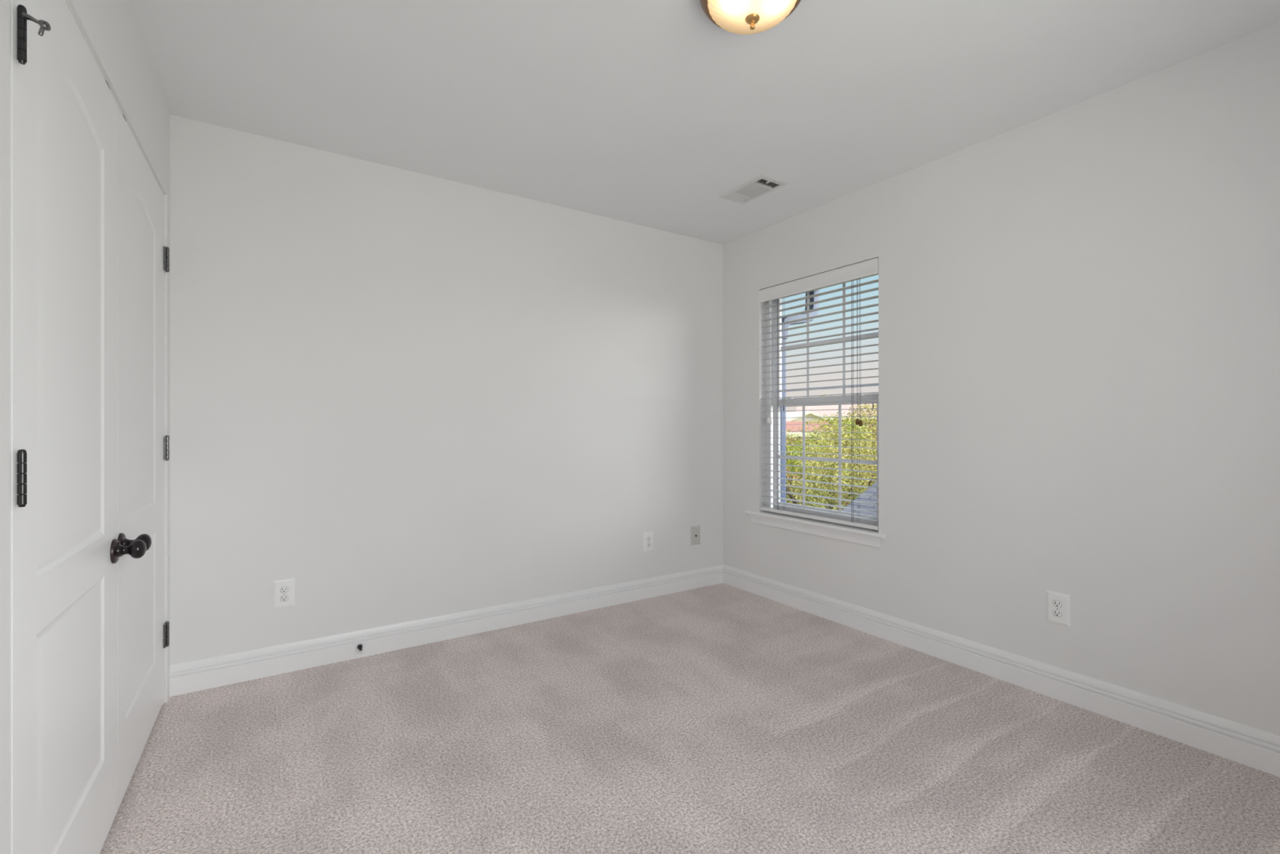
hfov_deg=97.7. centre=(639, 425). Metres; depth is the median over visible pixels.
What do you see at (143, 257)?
door
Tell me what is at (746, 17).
ceiling light
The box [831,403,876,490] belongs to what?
leafy tree
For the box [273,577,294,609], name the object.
wall outlet
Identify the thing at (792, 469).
leafy tree
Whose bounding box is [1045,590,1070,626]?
wall outlet
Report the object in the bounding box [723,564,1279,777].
baseboard
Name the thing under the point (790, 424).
brick house
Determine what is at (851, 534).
window
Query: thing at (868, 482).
leafy tree
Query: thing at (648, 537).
wall outlet
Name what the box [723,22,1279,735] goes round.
wall
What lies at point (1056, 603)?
receptacle
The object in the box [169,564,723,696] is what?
baseboard
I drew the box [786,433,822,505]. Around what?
leafy tree
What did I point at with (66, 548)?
door
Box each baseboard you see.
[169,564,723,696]
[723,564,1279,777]
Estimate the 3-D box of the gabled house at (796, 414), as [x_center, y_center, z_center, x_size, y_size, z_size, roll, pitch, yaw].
[16.565,1.310,59.544,4.200,5.450,7.800,0,0,-6]
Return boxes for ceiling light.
[699,0,800,35]
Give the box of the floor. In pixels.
[99,582,1279,853]
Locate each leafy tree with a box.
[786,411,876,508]
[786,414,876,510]
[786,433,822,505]
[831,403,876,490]
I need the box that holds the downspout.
[780,289,819,502]
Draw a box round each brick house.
[786,421,829,478]
[795,403,876,452]
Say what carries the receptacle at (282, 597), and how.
attached to the wall outlet at (283, 589)
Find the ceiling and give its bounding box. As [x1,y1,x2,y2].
[129,0,1279,244]
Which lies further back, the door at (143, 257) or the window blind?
the window blind
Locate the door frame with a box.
[9,0,164,853]
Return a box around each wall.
[0,0,169,853]
[169,114,723,664]
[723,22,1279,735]
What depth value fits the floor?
1.88 m
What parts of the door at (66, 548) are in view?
knob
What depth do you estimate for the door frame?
0.98 m
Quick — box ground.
[787,459,875,510]
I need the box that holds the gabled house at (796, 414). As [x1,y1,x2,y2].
[786,410,831,454]
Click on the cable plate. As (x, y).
(695, 530)
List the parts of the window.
frame, sill, sash, sash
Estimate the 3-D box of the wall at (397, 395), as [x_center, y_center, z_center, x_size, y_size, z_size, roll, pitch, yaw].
[-1.010,-0.085,3.058,4.080,2.440,0.120,0,0,-33]
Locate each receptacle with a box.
[280,586,288,592]
[280,595,288,601]
[1053,600,1062,607]
[1053,608,1062,617]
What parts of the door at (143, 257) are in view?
knob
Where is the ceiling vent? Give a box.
[718,173,789,204]
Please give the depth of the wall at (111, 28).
1.44 m
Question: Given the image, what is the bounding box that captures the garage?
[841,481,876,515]
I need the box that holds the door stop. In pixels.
[356,644,363,653]
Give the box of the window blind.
[758,257,878,530]
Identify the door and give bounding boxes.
[11,0,146,853]
[117,104,168,809]
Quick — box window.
[744,273,885,548]
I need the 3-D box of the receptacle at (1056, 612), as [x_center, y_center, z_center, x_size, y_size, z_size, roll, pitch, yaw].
[1.732,0.781,2.322,0.002,0.028,0.033,0,0,-33]
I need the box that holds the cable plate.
[690,524,700,545]
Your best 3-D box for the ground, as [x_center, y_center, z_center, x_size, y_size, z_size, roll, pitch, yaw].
[8.538,4.135,41.558,180.000,0.200,180.000,0,0,-33]
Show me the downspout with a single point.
(783, 414)
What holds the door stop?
attached to the baseboard at (192, 676)
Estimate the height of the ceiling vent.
0.051 m
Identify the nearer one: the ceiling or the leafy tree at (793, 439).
the ceiling
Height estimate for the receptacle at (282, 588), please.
0.028 m
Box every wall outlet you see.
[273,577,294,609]
[643,531,653,552]
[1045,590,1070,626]
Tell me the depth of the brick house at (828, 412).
67.52 m

